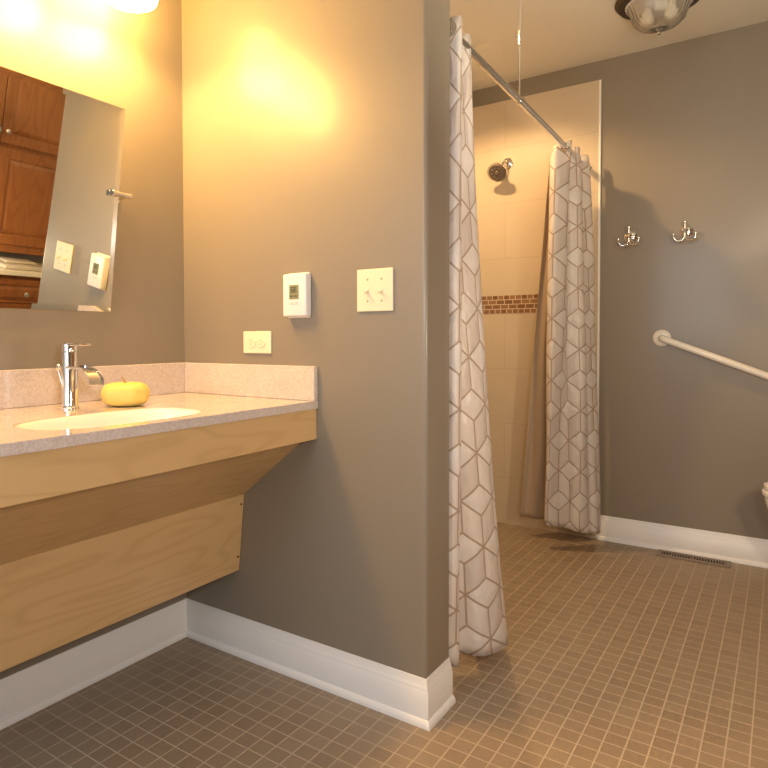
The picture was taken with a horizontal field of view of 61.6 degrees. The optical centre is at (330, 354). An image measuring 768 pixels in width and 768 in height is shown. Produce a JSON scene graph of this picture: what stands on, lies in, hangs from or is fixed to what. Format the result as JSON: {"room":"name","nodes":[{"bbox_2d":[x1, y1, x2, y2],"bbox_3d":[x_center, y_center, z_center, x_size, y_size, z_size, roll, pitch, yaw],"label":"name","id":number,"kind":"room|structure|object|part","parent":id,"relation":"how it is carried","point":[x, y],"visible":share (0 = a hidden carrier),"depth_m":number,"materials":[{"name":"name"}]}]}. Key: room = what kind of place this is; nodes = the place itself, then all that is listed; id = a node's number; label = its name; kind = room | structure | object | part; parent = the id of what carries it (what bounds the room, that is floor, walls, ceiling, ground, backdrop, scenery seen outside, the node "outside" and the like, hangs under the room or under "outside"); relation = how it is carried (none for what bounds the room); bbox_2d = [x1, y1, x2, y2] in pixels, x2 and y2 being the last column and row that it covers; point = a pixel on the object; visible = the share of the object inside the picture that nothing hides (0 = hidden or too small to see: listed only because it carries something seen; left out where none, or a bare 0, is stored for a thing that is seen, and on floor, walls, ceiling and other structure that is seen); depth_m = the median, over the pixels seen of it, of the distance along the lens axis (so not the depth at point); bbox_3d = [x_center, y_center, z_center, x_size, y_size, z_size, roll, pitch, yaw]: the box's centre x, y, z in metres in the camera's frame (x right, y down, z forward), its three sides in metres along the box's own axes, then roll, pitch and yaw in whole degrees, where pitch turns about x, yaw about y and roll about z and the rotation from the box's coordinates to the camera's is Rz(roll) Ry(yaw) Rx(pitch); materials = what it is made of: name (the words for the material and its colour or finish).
{"room":"bathroom","nodes":[
{"label":"bathroom","id":0,"kind":"room"},
{"bbox_2d":[0,0,186,678],"bbox_3d":[-0.790,-0.229,1.934,0.120,2.440,4.696,1,2,35],"label":"wall","id":1,"kind":"structure","parent":0,"point":[129,61],"depth_m":2.03,"materials":[{"name":"beige paint"}]},
{"bbox_2d":[0,66,131,311],"bbox_3d":[-0.820,-0.426,1.707,0.090,0.604,0.675,1,2,35],"label":"mirror","id":2,"kind":"object","parent":1,"relation":"attached to","point":[61,148],"visible":1,"depth_m":1.78,"materials":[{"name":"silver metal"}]},
{"bbox_2d":[0,362,184,408],"bbox_3d":[-0.858,0.093,1.723,0.019,0.103,1.240,1,2,35],"label":"backsplash","id":3,"kind":"structure","parent":1,"relation":"attached to","point":[19,388],"depth_m":1.88,"materials":[{"name":"beige stone"}]},
{"bbox_2d":[0,598,186,729],"bbox_3d":[-1.291,0.951,1.128,0.022,0.124,2.750,1,2,35],"label":"baseboard","id":4,"kind":"structure","parent":1,"relation":"attached to","point":[23,693],"depth_m":1.92,"materials":[{"name":"white paint"}]},
{"bbox_2d":[106,0,157,12],"bbox_3d":[-0.728,-1.138,1.727,0.201,0.223,0.640,1,2,35],"label":"vanity light","id":5,"kind":"object","parent":1,"relation":"attached to","point":[134,6],"visible":1,"depth_m":1.90,"materials":[{"name":"white glass"}]},
{"bbox_2d":[0,409,316,671],"bbox_3d":[-0.631,0.447,1.573,0.573,0.552,1.237,1,2,35],"label":"vanity cabinet","id":6,"kind":"object","parent":1,"relation":"attached to","point":[96,536],"visible":0.92,"depth_m":1.58,"materials":[{"name":"brown wood"}]},
{"bbox_3d":[-0.649,0.593,1.601,0.043,0.258,1.219,1,2,35],"label":"panel","id":7,"kind":"part","parent":6,"relation":"part of","materials":[{"name":"brown wood"}]},
{"bbox_3d":[-0.533,0.364,1.512,0.278,0.215,1.219,1,2,35],"label":"slanted panel","id":8,"kind":"part","parent":6,"relation":"part of","materials":[{"name":"brown wood"}]},
{"bbox_2d":[0,362,317,456],"bbox_3d":[-0.630,0.108,1.562,0.578,0.126,1.240,1,2,35],"label":"countertop","id":9,"kind":"structure","parent":6,"relation":"on","point":[222,392],"depth_m":1.80,"materials":[{"name":"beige stone"}]},
{"bbox_2d":[55,343,104,409],"bbox_3d":[-0.656,0.058,1.672,0.163,0.174,0.047,1,2,35],"label":"faucet","id":10,"kind":"object","parent":9,"relation":"on","point":[70,367],"visible":1,"depth_m":1.68,"materials":[{"name":"silver metal"}]},
{"bbox_3d":[-0.722,0.086,1.708,0.021,0.118,0.013,-1,2,-41],"label":"lift rod","id":11,"kind":"part","parent":10,"relation":"part of","materials":[{"name":"silver metal"}]},
{"bbox_3d":[-0.668,-0.019,1.678,0.090,0.022,0.039,1,2,35],"label":"handle","id":12,"kind":"part","parent":10,"relation":"part of","materials":[{"name":"silver metal"}]},
{"bbox_3d":[-0.637,0.054,1.658,0.115,0.049,0.046,1,2,35],"label":"spout","id":13,"kind":"part","parent":10,"relation":"part of","materials":[{"name":"silver metal"}]},
{"bbox_2d":[14,408,200,429],"bbox_3d":[-0.506,0.201,1.517,0.234,0.100,0.452,1,2,35],"label":"undermount sink","id":14,"kind":"object","parent":9,"relation":"in","point":[140,415],"visible":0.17,"depth_m":1.62,"materials":[{"name":"white ceramic"}]},
{"bbox_2d":[101,376,149,405],"bbox_3d":[-0.568,0.101,1.778,0.127,0.081,0.131,1,2,35],"label":"gourd","id":15,"kind":"object","parent":9,"relation":"on","point":[124,393],"visible":1,"depth_m":1.73,"materials":[{"name":"yellow food"}]},
{"bbox_2d":[182,0,449,678],"bbox_3d":[-0.084,-0.233,2.019,0.934,2.440,0.152,1,2,35],"label":"wall partition","id":16,"kind":"structure","parent":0,"point":[316,133],"depth_m":1.85,"materials":[{"name":"beige paint"}]},
{"bbox_2d":[243,331,271,353],"bbox_3d":[-0.232,-0.038,2.031,0.116,0.070,0.009,1,2,35],"label":"power outlet","id":17,"kind":"object","parent":16,"relation":"attached to","point":[254,341],"visible":1,"depth_m":2.03,"materials":[{"name":"beige plastic"}]},
{"bbox_2d":[248,337,255,346],"bbox_3d":[-0.250,-0.038,2.040,0.033,0.033,0.003,1,2,35],"label":"receptacle","id":18,"kind":"object","parent":17,"relation":"attached to","point":[251,340],"depth_m":2.04,"materials":[{"name":"beige plastic"}]},
{"bbox_2d":[257,337,264,347],"bbox_3d":[-0.218,-0.038,2.017,0.033,0.033,0.003,1,2,35],"label":"receptacle","id":19,"kind":"object","parent":17,"relation":"attached to","point":[260,340],"depth_m":2.02,"materials":[{"name":"beige plastic"}]},
{"bbox_2d":[283,272,310,317],"bbox_3d":[-0.100,-0.177,1.920,0.088,0.135,0.031,1,2,35],"label":"thermostat","id":20,"kind":"object","parent":16,"relation":"attached to","point":[296,286],"visible":1,"depth_m":1.90,"materials":[{"name":"white plastic"}]},
{"bbox_2d":[186,598,455,731],"bbox_3d":[-0.081,0.925,2.029,0.956,0.124,0.164,1,2,35],"label":"baseboard","id":21,"kind":"structure","parent":16,"relation":"attached to","point":[417,701],"depth_m":1.88,"materials":[{"name":"white paint"}]},
{"bbox_2d":[357,267,392,311],"bbox_3d":[0.120,-0.178,1.770,0.116,0.118,0.021,1,2,35],"label":"light switch","id":22,"kind":"object","parent":16,"relation":"attached to","point":[374,286],"visible":1,"depth_m":1.77,"materials":[{"name":"beige plastic"}]},
{"bbox_2d":[0,522,767,767],"bbox_3d":[0.242,1.046,1.238,2.640,0.080,4.936,1,2,35],"label":"floor","id":23,"kind":"structure","parent":0,"point":[615,655],"depth_m":1.85,"materials":[{"name":"tile"}]},
{"bbox_2d":[655,549,731,567],"bbox_3d":[1.697,0.955,2.998,0.304,0.005,0.089,1,2,35],"label":"floor vent","id":24,"kind":"object","parent":23,"relation":"in","point":[664,553],"visible":1,"depth_m":2.99,"materials":[{"name":"beige metal"}]},
{"bbox_2d":[762,482,767,508],"bbox_3d":[2.006,0.562,2.307,0.751,0.825,0.470,1,2,35],"label":"toilet","id":25,"kind":"object","parent":23,"relation":"on","point":[765,485],"visible":1,"depth_m":2.48,"materials":[{"name":"white ceramic"}]},
{"bbox_3d":[1.889,0.542,2.389,0.464,0.022,0.374,1,2,35],"label":"seat","id":26,"kind":"part","parent":25,"relation":"part of","materials":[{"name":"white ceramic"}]},
{"bbox_3d":[1.891,0.515,2.387,0.459,0.029,0.368,1,2,35],"label":"lid","id":27,"kind":"part","parent":25,"relation":"part of","materials":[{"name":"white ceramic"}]},
{"bbox_2d":[450,0,767,90],"bbox_3d":[0.235,-1.473,1.174,2.640,0.080,4.936,1,2,35],"label":"ceiling","id":28,"kind":"structure","parent":0,"point":[556,35],"depth_m":2.93,"materials":[{"name":"beige paint"}]},
{"bbox_2d":[450,0,591,169],"bbox_3d":[0.824,-1.190,2.538,0.048,0.559,1.787,1,2,33],"label":"curtain rod","id":29,"kind":"object","parent":28,"relation":"hanging from","point":[476,57],"visible":0.68,"depth_m":2.31,"materials":[{"name":"silver metal"}]},
{"bbox_2d":[449,15,507,666],"bbox_3d":[0.449,-0.006,1.985,0.137,1.895,0.391,1,2,35],"label":"shower curtain","id":30,"kind":"object","parent":29,"relation":"hanging from","point":[477,618],"visible":0.89,"depth_m":1.94,"materials":[{"name":"fabric"}]},
{"bbox_2d":[520,162,549,518],"bbox_3d":[1.087,-0.053,3.238,0.249,1.819,0.083,1,2,27],"label":"liner","id":31,"kind":"object","parent":29,"relation":"hanging from","point":[534,479],"visible":0.41,"depth_m":3.27,"materials":[{"name":"beige fabric"}]},
{"bbox_2d":[544,140,599,533],"bbox_3d":[1.180,-0.054,3.117,0.418,1.878,0.172,-1,2,-34],"label":"shower curtain","id":32,"kind":"object","parent":29,"relation":"hanging from","point":[572,489],"visible":0.98,"depth_m":3.08,"materials":[{"name":"fabric"}]},
{"bbox_2d":[615,0,698,34],"bbox_3d":[1.354,-1.394,2.635,0.336,0.158,0.336,1,2,35],"label":"ceiling light","id":33,"kind":"object","parent":28,"relation":"attached to","point":[646,16],"visible":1,"depth_m":2.60,"materials":[{"name":"brown metal"}]},
{"bbox_2d":[472,21,767,539],"bbox_3d":[1.627,-0.267,3.167,2.640,2.440,0.129,1,2,35],"label":"wall","id":34,"kind":"structure","parent":0,"point":[683,435],"depth_m":3.12,"materials":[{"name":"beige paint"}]},
{"bbox_2d":[487,158,512,181],"bbox_3d":[0.920,-1.007,3.484,0.109,0.143,0.141,1,2,35],"label":"shower fixture","id":35,"kind":"object","parent":34,"relation":"attached to","point":[497,172],"visible":1,"depth_m":3.46,"materials":[{"name":"silver metal"}]},
{"bbox_2d":[482,294,537,313],"bbox_3d":[0.974,-0.277,3.552,0.871,0.102,0.006,1,2,35],"label":"trim","id":36,"kind":"structure","parent":34,"relation":"attached to","point":[524,303],"depth_m":3.54,"materials":[{"name":"brown tile"}]},
{"bbox_2d":[596,80,601,538],"bbox_3d":[1.373,-0.220,3.274,0.010,2.342,0.011,1,2,35],"label":"trim","id":37,"kind":"structure","parent":34,"relation":"attached to","point":[600,81],"depth_m":3.26,"materials":[{"name":"white tile"}]},
{"bbox_2d":[617,226,639,245],"bbox_3d":[1.477,-0.581,3.159,0.104,0.099,0.064,1,2,35],"label":"robe hook","id":38,"kind":"object","parent":34,"relation":"attached to","point":[630,237],"visible":1,"depth_m":3.16,"materials":[{"name":"silver metal"}]},
{"bbox_3d":[1.492,-0.583,3.179,0.060,0.060,0.015,1,2,35],"label":"wall plate","id":39,"kind":"part","parent":38,"relation":"part of","materials":[{"name":"silver metal"}]},
{"bbox_2d":[597,515,767,567],"bbox_3d":[1.974,0.898,2.872,1.464,0.124,0.022,1,2,35],"label":"baseboard","id":40,"kind":"structure","parent":34,"relation":"attached to","point":[751,551],"depth_m":3.06,"materials":[{"name":"white paint"}]},
{"bbox_2d":[672,220,696,241],"bbox_3d":[1.675,-0.579,3.020,0.104,0.099,0.064,1,2,35],"label":"robe hook","id":41,"kind":"object","parent":34,"relation":"attached to","point":[685,232],"visible":1,"depth_m":3.02,"materials":[{"name":"silver metal"}]},
{"bbox_3d":[1.689,-0.581,3.040,0.060,0.060,0.015,1,2,35],"label":"wall plate","id":42,"kind":"part","parent":41,"relation":"part of","materials":[{"name":"silver metal"}]},
{"bbox_2d":[653,330,767,379],"bbox_3d":[1.945,0.097,2.847,0.934,0.422,0.064,1,2,35],"label":"grab bar","id":43,"kind":"object","parent":34,"relation":"attached to","point":[660,337],"visible":1,"depth_m":2.96,"materials":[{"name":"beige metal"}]}
]}

